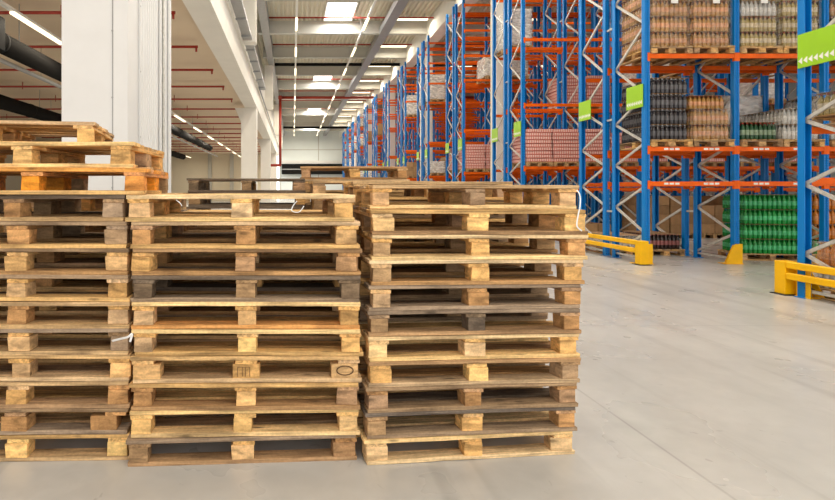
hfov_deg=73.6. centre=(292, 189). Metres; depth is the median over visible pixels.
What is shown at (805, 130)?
rack
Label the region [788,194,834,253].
load
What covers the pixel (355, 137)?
column
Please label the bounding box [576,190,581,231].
strap
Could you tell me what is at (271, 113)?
wall
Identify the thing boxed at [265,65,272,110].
column
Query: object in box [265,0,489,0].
ceiling beam
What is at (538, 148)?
load
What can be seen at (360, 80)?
strip light
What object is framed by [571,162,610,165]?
wooden pallet
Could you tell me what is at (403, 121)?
rack
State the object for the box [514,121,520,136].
aisle sign
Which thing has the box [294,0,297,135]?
strip light line
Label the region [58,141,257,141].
pipe
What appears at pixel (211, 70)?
pipe
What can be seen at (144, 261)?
wooden pallet
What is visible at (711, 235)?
wooden pallet
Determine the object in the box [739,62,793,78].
wooden pallet
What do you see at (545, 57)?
rack
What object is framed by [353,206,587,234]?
wooden pallet
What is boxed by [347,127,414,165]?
rack
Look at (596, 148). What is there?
load
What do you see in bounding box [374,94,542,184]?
rack
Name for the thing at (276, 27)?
ceiling beam
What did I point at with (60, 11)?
pipe
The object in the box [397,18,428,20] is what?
strip light
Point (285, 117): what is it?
ceiling beam
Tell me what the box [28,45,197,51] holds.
pipe
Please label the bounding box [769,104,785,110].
load
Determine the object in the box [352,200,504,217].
wooden pallet
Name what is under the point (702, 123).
load
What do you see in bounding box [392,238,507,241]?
wooden pallet
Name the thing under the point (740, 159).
load
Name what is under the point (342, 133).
rack
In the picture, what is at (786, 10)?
load
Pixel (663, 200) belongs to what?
load
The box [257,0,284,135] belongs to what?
trim
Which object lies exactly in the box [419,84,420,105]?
load
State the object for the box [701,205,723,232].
load
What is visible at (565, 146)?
load
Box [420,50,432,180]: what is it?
column
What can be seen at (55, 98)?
pipe
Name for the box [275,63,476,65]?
pipe
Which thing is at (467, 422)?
wooden pallet
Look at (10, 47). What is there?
duct
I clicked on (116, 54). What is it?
column
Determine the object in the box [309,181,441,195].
wooden pallet
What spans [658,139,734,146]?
wooden pallet
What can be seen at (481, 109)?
rack
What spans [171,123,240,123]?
pipe
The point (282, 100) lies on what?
pipe
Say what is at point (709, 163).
wooden pallet
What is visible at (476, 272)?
wooden pallet
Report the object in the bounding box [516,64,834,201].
wall
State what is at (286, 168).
shutter
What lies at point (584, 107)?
aisle sign
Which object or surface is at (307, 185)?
wooden pallet
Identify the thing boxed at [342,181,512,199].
wooden pallet
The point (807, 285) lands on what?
protector
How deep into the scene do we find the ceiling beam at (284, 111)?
63.39 m
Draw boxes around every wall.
[5,155,40,189]
[171,154,260,200]
[229,0,278,155]
[279,131,515,189]
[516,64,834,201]
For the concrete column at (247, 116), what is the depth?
29.70 m
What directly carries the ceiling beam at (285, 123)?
attached to the ceiling at (275, 8)
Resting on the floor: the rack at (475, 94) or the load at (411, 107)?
the rack at (475, 94)
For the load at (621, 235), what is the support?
on the wooden pallet at (597, 251)
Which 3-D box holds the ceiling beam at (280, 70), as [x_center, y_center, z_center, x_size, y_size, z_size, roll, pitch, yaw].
[17.000,-9.160,41.480,38.000,0.740,0.340,0,0,0]
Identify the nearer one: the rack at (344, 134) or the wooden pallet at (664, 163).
the wooden pallet at (664, 163)
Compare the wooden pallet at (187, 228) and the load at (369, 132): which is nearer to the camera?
the wooden pallet at (187, 228)
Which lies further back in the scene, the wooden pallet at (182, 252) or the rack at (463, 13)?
the rack at (463, 13)
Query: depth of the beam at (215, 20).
18.32 m
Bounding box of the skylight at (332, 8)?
[323,1,358,20]
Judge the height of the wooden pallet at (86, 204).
0.148 m
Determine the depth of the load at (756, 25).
10.77 m
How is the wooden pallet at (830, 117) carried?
on the rack at (805, 130)
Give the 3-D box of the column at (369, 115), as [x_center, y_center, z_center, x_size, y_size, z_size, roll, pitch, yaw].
[7.900,-3.450,55.000,0.600,9.840,0.600,0,0,0]
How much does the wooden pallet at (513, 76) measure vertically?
0.144 m
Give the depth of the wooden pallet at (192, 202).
5.50 m
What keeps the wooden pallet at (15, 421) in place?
on the wooden pallet at (17, 447)
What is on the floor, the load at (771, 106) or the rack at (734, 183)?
the rack at (734, 183)
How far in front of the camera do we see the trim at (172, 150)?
66.00 m
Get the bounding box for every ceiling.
[0,0,262,153]
[257,1,714,108]
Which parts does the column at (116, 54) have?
panel, edge trim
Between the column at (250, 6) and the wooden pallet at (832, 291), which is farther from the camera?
the column at (250, 6)
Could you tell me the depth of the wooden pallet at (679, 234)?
16.50 m
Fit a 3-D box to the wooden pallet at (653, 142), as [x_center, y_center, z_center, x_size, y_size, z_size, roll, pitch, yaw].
[7.516,-0.933,11.278,0.814,0.148,1.215,0,0,0]
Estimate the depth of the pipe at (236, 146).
57.23 m
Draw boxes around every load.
[360,114,363,125]
[360,134,363,144]
[368,131,373,139]
[378,124,384,133]
[403,95,419,116]
[403,162,419,175]
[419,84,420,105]
[425,75,445,101]
[425,161,445,173]
[449,148,458,170]
[458,144,484,168]
[477,57,489,78]
[484,144,489,168]
[496,9,531,52]
[512,53,527,74]
[512,129,551,162]
[547,76,585,108]
[550,129,578,161]
[585,76,611,103]
[585,129,610,161]
[585,222,610,231]
[588,232,641,248]
[600,203,602,222]
[610,133,637,161]
[620,0,688,57]
[621,78,688,143]
[622,63,667,103]
[622,196,668,232]
[623,231,679,248]
[650,158,667,161]
[668,196,692,232]
[677,158,724,162]
[682,0,729,45]
[682,95,725,110]
[682,109,729,139]
[701,196,723,204]
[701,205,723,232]
[717,0,777,53]
[719,96,762,123]
[722,194,796,253]
[723,122,776,139]
[739,73,784,98]
[739,158,753,161]
[741,109,817,138]
[758,158,796,162]
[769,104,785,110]
[770,0,819,45]
[785,95,834,139]
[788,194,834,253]
[812,0,834,26]
[814,91,834,115]
[814,242,834,289]
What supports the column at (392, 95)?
on the floor
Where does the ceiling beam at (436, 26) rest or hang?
attached to the ceiling at (275, 8)
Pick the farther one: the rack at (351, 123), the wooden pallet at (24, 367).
the rack at (351, 123)
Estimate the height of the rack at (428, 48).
9.490 m
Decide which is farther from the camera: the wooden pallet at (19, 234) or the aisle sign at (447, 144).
the aisle sign at (447, 144)
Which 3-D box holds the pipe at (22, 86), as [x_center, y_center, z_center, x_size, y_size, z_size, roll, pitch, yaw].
[-12.525,-4.610,23.970,18.950,0.360,0.090,0,0,0]
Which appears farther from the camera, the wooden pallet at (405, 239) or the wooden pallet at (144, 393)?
the wooden pallet at (405, 239)
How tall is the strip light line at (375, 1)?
1.250 m
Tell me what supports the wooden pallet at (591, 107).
on the rack at (545, 57)
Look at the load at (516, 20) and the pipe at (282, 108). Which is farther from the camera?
the pipe at (282, 108)
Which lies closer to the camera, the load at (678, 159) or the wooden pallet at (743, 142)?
the wooden pallet at (743, 142)
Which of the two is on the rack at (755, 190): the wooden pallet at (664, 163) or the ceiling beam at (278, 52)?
the wooden pallet at (664, 163)
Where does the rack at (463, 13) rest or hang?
on the floor
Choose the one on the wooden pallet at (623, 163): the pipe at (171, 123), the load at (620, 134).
the load at (620, 134)
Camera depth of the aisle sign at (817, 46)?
7.13 m
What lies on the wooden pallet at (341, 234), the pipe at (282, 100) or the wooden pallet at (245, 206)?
the wooden pallet at (245, 206)
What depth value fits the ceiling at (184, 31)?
23.39 m
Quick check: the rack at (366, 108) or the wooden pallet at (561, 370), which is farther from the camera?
the rack at (366, 108)
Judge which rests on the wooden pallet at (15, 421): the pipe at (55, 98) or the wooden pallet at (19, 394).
the wooden pallet at (19, 394)
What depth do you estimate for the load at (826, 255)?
7.25 m
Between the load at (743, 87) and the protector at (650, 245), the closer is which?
the protector at (650, 245)
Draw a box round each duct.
[0,4,212,150]
[0,90,185,159]
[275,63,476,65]
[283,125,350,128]
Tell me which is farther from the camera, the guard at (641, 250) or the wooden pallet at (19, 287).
the guard at (641, 250)
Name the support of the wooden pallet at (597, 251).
on the floor
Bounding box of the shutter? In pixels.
[282,164,363,173]
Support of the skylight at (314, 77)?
attached to the ceiling at (275, 8)
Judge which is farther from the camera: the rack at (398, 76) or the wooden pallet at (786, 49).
the rack at (398, 76)
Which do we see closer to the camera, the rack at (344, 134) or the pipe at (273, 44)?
the pipe at (273, 44)
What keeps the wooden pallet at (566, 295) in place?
on the wooden pallet at (565, 320)
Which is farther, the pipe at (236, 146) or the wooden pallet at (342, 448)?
the pipe at (236, 146)
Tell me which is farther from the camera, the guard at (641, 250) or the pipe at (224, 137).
the pipe at (224, 137)
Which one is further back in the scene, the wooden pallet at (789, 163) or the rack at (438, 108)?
the rack at (438, 108)
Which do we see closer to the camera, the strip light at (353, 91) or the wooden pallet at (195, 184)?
the wooden pallet at (195, 184)
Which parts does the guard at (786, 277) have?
plate, post, rail, rail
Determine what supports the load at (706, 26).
on the wooden pallet at (696, 49)
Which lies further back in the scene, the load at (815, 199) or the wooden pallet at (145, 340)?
the load at (815, 199)
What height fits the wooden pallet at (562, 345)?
0.140 m
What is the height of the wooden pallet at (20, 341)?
0.149 m
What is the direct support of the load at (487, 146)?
on the wooden pallet
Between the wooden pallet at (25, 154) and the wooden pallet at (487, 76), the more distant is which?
the wooden pallet at (487, 76)
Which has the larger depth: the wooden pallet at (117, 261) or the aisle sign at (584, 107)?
the aisle sign at (584, 107)
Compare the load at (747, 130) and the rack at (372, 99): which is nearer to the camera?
the load at (747, 130)
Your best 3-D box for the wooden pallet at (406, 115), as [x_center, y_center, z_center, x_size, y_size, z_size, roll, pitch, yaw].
[7.515,-4.642,34.320,0.800,0.144,1.200,0,0,0]
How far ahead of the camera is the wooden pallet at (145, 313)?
2.91 m
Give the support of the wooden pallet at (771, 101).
on the rack at (755, 190)
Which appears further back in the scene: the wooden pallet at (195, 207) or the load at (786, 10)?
the load at (786, 10)
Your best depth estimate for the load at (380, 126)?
45.25 m
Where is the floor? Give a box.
[0,199,834,499]
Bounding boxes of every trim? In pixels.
[172,150,260,152]
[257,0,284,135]
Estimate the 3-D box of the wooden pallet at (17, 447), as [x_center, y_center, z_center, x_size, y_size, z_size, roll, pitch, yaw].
[-1.501,1.397,3.317,1.218,0.148,0.811,0,0,-2]
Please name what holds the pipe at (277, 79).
attached to the ceiling beam at (436, 26)
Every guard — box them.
[585,233,651,265]
[770,260,834,295]
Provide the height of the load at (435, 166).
0.610 m
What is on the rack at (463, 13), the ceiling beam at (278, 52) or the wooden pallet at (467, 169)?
the wooden pallet at (467, 169)
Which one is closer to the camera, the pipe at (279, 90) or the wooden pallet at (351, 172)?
the wooden pallet at (351, 172)
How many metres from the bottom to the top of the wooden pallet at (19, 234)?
0.149 m
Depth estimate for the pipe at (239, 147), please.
60.59 m
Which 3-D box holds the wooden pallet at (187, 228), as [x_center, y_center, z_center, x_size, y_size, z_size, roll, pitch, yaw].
[-0.278,0.241,4.245,1.224,0.149,0.827,0,0,1]
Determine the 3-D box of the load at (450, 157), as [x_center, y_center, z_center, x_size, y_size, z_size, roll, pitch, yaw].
[7.513,-1.385,24.155,0.812,0.997,1.128,0,0,0]
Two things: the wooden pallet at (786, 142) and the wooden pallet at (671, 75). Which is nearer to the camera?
the wooden pallet at (786, 142)
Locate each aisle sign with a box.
[445,143,448,153]
[458,139,461,150]
[492,128,497,142]
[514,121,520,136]
[579,99,590,121]
[626,84,642,110]
[798,24,834,68]
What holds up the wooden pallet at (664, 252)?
on the floor
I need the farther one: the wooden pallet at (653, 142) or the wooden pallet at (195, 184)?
the wooden pallet at (653, 142)
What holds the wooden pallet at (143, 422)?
on the wooden pallet at (342, 448)
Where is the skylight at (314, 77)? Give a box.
[312,76,332,80]
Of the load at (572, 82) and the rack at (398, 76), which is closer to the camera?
the load at (572, 82)
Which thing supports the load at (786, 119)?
on the wooden pallet at (786, 142)
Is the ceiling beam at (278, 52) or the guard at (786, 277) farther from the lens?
the ceiling beam at (278, 52)
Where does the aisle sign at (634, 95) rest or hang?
attached to the rack at (734, 183)
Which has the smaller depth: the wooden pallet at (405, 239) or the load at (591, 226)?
the wooden pallet at (405, 239)
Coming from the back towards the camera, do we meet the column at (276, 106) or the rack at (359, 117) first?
the rack at (359, 117)
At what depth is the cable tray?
20.00 m
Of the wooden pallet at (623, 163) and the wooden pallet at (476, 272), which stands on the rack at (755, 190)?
the wooden pallet at (623, 163)
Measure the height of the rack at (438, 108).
9.490 m
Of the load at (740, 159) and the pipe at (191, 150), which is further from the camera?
the pipe at (191, 150)
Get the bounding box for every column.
[62,0,170,192]
[235,108,256,189]
[242,0,256,44]
[257,139,270,202]
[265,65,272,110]
[271,153,276,201]
[274,104,278,134]
[278,125,282,147]
[354,122,356,165]
[368,107,373,163]
[387,86,394,176]
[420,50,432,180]
[490,0,507,181]
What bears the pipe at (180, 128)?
hanging from the ceiling at (184, 31)
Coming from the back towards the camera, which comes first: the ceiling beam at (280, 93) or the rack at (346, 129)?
the rack at (346, 129)
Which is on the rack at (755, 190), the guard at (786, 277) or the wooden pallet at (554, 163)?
the wooden pallet at (554, 163)
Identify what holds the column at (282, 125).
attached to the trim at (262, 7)
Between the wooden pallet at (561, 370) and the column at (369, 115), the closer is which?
the wooden pallet at (561, 370)
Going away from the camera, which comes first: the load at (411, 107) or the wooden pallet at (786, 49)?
the wooden pallet at (786, 49)
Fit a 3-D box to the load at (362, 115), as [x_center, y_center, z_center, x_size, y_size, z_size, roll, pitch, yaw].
[7.515,-7.371,57.360,0.810,1.210,1.091,0,0,0]
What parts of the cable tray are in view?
rail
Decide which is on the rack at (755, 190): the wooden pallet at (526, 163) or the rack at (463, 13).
the wooden pallet at (526, 163)
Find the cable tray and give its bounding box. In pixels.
[230,0,265,89]
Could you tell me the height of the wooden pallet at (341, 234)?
0.149 m
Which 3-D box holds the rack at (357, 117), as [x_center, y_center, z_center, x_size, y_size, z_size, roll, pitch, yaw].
[14.160,-3.285,58.720,14.340,9.490,1.124,0,0,0]
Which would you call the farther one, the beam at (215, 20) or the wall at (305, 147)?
the wall at (305, 147)
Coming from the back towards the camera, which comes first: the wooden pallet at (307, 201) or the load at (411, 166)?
the load at (411, 166)
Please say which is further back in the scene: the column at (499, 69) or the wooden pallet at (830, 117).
the column at (499, 69)
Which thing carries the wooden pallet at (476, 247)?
on the wooden pallet at (476, 272)
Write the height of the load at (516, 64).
1.210 m
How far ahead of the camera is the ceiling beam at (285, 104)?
57.91 m
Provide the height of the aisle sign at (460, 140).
0.460 m
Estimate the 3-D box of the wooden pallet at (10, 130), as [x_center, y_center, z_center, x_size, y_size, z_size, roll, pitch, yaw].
[-1.848,-0.336,3.514,1.216,0.149,0.823,0,0,-10]
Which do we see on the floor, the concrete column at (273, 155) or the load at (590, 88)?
the concrete column at (273, 155)
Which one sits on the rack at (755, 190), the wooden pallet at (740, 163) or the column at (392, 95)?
the wooden pallet at (740, 163)
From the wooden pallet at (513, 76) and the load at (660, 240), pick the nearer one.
the load at (660, 240)
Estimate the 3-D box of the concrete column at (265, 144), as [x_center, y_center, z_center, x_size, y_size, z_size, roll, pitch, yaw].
[-2.601,-1.530,48.150,1.202,6.000,0.700,0,0,0]
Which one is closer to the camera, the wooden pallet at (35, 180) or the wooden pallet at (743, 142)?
the wooden pallet at (35, 180)
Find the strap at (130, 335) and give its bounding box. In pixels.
[112,333,132,341]
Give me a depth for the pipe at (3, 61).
17.69 m
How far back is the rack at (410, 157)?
39.55 m
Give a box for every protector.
[630,244,652,263]
[718,244,742,263]
[794,270,830,298]
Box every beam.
[182,0,278,155]
[257,21,600,34]
[263,47,587,58]
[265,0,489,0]
[273,92,542,99]
[274,101,399,107]
[276,66,724,75]
[278,80,542,88]
[282,109,542,114]
[283,115,570,120]
[283,121,551,125]
[284,129,343,130]
[323,0,408,135]
[340,0,477,137]
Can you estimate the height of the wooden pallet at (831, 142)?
0.149 m
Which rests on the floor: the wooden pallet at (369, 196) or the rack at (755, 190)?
the rack at (755, 190)
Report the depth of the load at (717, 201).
17.09 m
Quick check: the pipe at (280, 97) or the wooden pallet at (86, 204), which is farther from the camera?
the pipe at (280, 97)
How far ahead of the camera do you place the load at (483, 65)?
22.52 m
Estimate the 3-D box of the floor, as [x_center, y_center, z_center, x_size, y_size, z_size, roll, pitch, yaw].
[3.000,1.570,40.500,66.000,0.200,99.000,0,0,0]
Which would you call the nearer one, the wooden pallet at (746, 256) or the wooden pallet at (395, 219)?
the wooden pallet at (395, 219)
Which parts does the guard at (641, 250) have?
rail, rail, post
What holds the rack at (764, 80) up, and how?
on the floor
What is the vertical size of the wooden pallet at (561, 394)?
0.140 m
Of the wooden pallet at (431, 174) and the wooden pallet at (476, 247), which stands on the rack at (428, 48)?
the wooden pallet at (431, 174)
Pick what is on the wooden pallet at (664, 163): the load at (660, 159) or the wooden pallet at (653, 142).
the load at (660, 159)
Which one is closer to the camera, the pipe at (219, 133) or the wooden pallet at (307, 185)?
the wooden pallet at (307, 185)
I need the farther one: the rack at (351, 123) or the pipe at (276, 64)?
the rack at (351, 123)
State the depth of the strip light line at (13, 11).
13.89 m
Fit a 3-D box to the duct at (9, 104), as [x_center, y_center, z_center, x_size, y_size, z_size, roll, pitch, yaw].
[-12.200,-4.098,34.000,0.628,1.464,52.000,0,0,0]
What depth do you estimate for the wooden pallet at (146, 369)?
2.91 m
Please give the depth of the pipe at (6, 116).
33.93 m
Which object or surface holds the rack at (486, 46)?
on the floor
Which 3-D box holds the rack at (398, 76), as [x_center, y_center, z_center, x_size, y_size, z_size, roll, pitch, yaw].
[15.050,-3.285,35.680,16.120,9.490,1.124,0,0,0]
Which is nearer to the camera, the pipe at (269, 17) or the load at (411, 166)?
the pipe at (269, 17)
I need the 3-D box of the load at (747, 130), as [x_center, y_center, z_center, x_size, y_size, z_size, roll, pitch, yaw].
[9.295,-1.178,11.280,0.726,0.344,1.067,0,0,0]
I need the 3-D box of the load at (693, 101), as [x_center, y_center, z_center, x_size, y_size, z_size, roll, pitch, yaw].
[8.275,-1.755,11.180,0.726,0.264,0.803,0,0,0]
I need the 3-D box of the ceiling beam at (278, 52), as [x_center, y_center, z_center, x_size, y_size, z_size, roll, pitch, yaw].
[17.000,-9.160,35.980,38.000,0.740,0.340,0,0,0]
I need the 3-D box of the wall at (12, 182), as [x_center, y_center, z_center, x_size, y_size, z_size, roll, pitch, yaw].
[-30.150,-2.030,40.500,0.300,7.000,99.000,0,0,0]
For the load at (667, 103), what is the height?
1.228 m
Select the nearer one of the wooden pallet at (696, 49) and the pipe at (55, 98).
the wooden pallet at (696, 49)
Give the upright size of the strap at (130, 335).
0.065 m
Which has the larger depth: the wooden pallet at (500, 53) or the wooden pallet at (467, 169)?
the wooden pallet at (467, 169)
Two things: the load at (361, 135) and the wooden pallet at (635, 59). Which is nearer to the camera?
the wooden pallet at (635, 59)
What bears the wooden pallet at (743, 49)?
on the rack at (734, 183)
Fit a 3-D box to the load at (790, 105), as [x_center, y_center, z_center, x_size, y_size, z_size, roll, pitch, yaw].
[11.075,-1.473,11.280,0.769,0.934,1.117,0,0,0]
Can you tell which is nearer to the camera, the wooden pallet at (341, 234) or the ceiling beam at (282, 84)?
the wooden pallet at (341, 234)
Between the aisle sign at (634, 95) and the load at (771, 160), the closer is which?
the aisle sign at (634, 95)
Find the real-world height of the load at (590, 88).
0.997 m
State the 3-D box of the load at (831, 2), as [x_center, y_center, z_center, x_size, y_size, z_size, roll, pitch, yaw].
[11.075,-3.631,11.280,0.769,1.550,1.117,0,0,0]
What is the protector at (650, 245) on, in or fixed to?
on the floor
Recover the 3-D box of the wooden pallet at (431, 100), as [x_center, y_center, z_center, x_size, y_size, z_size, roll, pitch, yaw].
[7.515,-4.642,28.560,0.800,0.144,1.200,0,0,0]
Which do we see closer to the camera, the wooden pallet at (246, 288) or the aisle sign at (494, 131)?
the wooden pallet at (246, 288)
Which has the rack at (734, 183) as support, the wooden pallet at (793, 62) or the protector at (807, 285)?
the wooden pallet at (793, 62)
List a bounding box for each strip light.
[353,91,370,92]
[359,80,379,81]
[381,45,406,46]
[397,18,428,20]
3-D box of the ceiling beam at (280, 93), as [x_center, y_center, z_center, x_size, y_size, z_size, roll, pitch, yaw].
[17.000,-9.160,52.480,38.000,0.740,0.340,0,0,0]
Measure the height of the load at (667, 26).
1.550 m
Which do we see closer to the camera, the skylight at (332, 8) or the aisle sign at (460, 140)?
the aisle sign at (460, 140)
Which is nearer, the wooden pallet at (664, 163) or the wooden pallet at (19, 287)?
the wooden pallet at (19, 287)
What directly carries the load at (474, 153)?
on the wooden pallet at (467, 169)
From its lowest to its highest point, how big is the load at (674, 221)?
1.135 m
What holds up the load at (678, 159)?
on the wooden pallet at (709, 163)
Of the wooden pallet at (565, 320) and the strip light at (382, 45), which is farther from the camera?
the strip light at (382, 45)
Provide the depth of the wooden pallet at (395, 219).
4.04 m
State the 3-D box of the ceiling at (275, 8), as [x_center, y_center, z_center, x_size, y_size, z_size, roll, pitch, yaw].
[16.735,-9.680,40.500,38.670,0.300,99.000,0,0,0]
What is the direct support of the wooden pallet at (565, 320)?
on the wooden pallet at (562, 345)
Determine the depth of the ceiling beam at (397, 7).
33.37 m
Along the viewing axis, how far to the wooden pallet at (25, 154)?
2.98 m
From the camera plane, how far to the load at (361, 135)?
56.85 m
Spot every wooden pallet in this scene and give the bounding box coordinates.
[0,120,113,141]
[0,142,163,171]
[0,167,168,194]
[0,194,128,221]
[0,221,132,247]
[0,242,132,274]
[0,258,134,301]
[0,280,134,328]
[0,314,134,355]
[0,338,133,381]
[0,362,133,407]
[0,386,133,434]
[0,410,131,461]
[3,193,188,211]
[3,209,187,232]
[125,193,354,221]
[126,413,356,466]
[129,363,359,410]
[130,219,359,248]
[130,259,360,301]
[130,339,361,382]
[130,387,359,437]
[131,242,361,275]
[131,280,360,328]
[131,315,362,355]
[182,252,328,253]
[183,210,328,232]
[186,178,305,192]
[186,206,303,209]
[188,192,305,206]
[300,166,407,178]
[305,179,409,191]
[305,192,403,204]
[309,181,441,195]
[309,199,324,209]
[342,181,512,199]
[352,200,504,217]
[353,185,578,208]
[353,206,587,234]
[356,229,588,259]
[356,411,574,464]
[357,387,576,438]
[358,246,584,285]
[358,288,580,336]
[358,340,580,386]
[358,364,577,412]
[359,266,581,310]
[359,319,579,361]
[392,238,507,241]
[394,218,504,221]
[403,115,419,118]
[425,99,445,104]
[425,173,445,175]
[458,168,485,172]
[476,75,489,83]
[496,45,532,56]
[512,75,528,83]
[512,162,552,167]
[545,162,578,165]
[547,107,577,114]
[570,107,611,114]
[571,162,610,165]
[585,244,634,254]
[592,162,638,165]
[619,46,692,65]
[619,139,692,150]
[628,162,669,165]
[653,249,684,255]
[656,46,734,65]
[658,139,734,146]
[659,62,726,78]
[675,233,692,237]
[677,162,724,165]
[689,233,723,237]
[701,46,783,65]
[701,139,782,146]
[705,162,755,165]
[717,249,796,260]
[739,46,796,65]
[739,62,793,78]
[748,139,824,146]
[758,162,813,165]
[769,99,786,103]
[783,59,834,65]
[812,114,834,126]
[812,139,834,146]
[812,287,834,301]
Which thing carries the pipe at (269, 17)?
attached to the ceiling beam at (436, 26)
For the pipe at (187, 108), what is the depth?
30.60 m
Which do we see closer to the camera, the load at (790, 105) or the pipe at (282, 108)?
the load at (790, 105)
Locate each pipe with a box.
[0,5,175,18]
[0,58,217,156]
[0,69,212,73]
[0,82,223,89]
[0,106,234,110]
[0,114,238,118]
[13,95,232,101]
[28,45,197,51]
[41,135,257,138]
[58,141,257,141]
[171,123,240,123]
[171,131,240,134]
[171,145,259,147]
[171,147,260,149]
[175,150,260,151]
[180,128,240,129]
[259,87,278,146]
[269,17,598,17]
[271,95,542,166]
[273,44,577,44]
[277,79,459,79]
[279,90,445,90]
[282,100,384,100]
[282,108,515,108]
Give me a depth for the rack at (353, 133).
63.63 m
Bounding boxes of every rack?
[342,133,380,189]
[343,131,411,187]
[346,129,414,171]
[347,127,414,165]
[351,123,469,176]
[352,121,445,165]
[357,117,470,165]
[358,114,444,166]
[364,108,472,176]
[365,105,517,176]
[372,99,517,184]
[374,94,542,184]
[383,84,573,184]
[386,80,577,208]
[397,67,587,210]
[401,62,659,194]
[417,42,716,214]
[423,35,724,216]
[446,6,770,220]
[454,0,796,221]
[492,0,830,231]
[505,0,834,232]
[579,0,834,255]
[607,0,834,257]
[794,0,834,298]
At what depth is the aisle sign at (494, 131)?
18.57 m
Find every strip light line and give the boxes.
[0,0,240,156]
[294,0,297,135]
[316,0,376,135]
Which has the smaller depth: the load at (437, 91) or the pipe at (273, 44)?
the load at (437, 91)
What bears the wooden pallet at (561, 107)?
on the rack at (545, 57)
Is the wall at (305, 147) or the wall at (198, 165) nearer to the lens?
the wall at (198, 165)
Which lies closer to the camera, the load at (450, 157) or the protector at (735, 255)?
the protector at (735, 255)
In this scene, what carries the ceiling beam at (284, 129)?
attached to the ceiling at (275, 8)
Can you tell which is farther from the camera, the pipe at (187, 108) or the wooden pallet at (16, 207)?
the pipe at (187, 108)
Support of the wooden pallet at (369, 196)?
on the wooden pallet at (377, 221)
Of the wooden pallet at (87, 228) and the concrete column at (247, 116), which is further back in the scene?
the concrete column at (247, 116)
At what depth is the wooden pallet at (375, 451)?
2.98 m
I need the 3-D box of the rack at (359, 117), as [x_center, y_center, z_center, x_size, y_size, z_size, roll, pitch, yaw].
[14.160,-3.285,57.360,14.340,9.490,1.124,0,0,0]
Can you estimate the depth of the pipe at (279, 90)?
50.39 m
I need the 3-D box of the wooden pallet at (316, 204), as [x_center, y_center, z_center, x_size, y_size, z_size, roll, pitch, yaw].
[0.782,0.128,5.396,1.218,0.145,0.817,0,0,0]
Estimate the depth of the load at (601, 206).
18.78 m
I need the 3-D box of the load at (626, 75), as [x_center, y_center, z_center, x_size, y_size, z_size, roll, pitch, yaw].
[11.075,-3.391,17.040,0.810,1.210,1.091,0,0,0]
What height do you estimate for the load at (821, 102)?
0.318 m
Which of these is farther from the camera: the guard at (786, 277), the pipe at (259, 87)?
the pipe at (259, 87)
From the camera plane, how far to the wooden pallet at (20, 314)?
2.92 m
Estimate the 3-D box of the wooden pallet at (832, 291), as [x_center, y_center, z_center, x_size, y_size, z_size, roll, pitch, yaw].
[7.517,1.397,6.880,0.816,0.148,1.215,0,0,0]
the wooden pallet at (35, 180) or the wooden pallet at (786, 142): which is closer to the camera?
the wooden pallet at (35, 180)
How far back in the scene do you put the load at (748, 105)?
12.10 m
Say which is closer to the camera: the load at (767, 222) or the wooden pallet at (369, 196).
the wooden pallet at (369, 196)

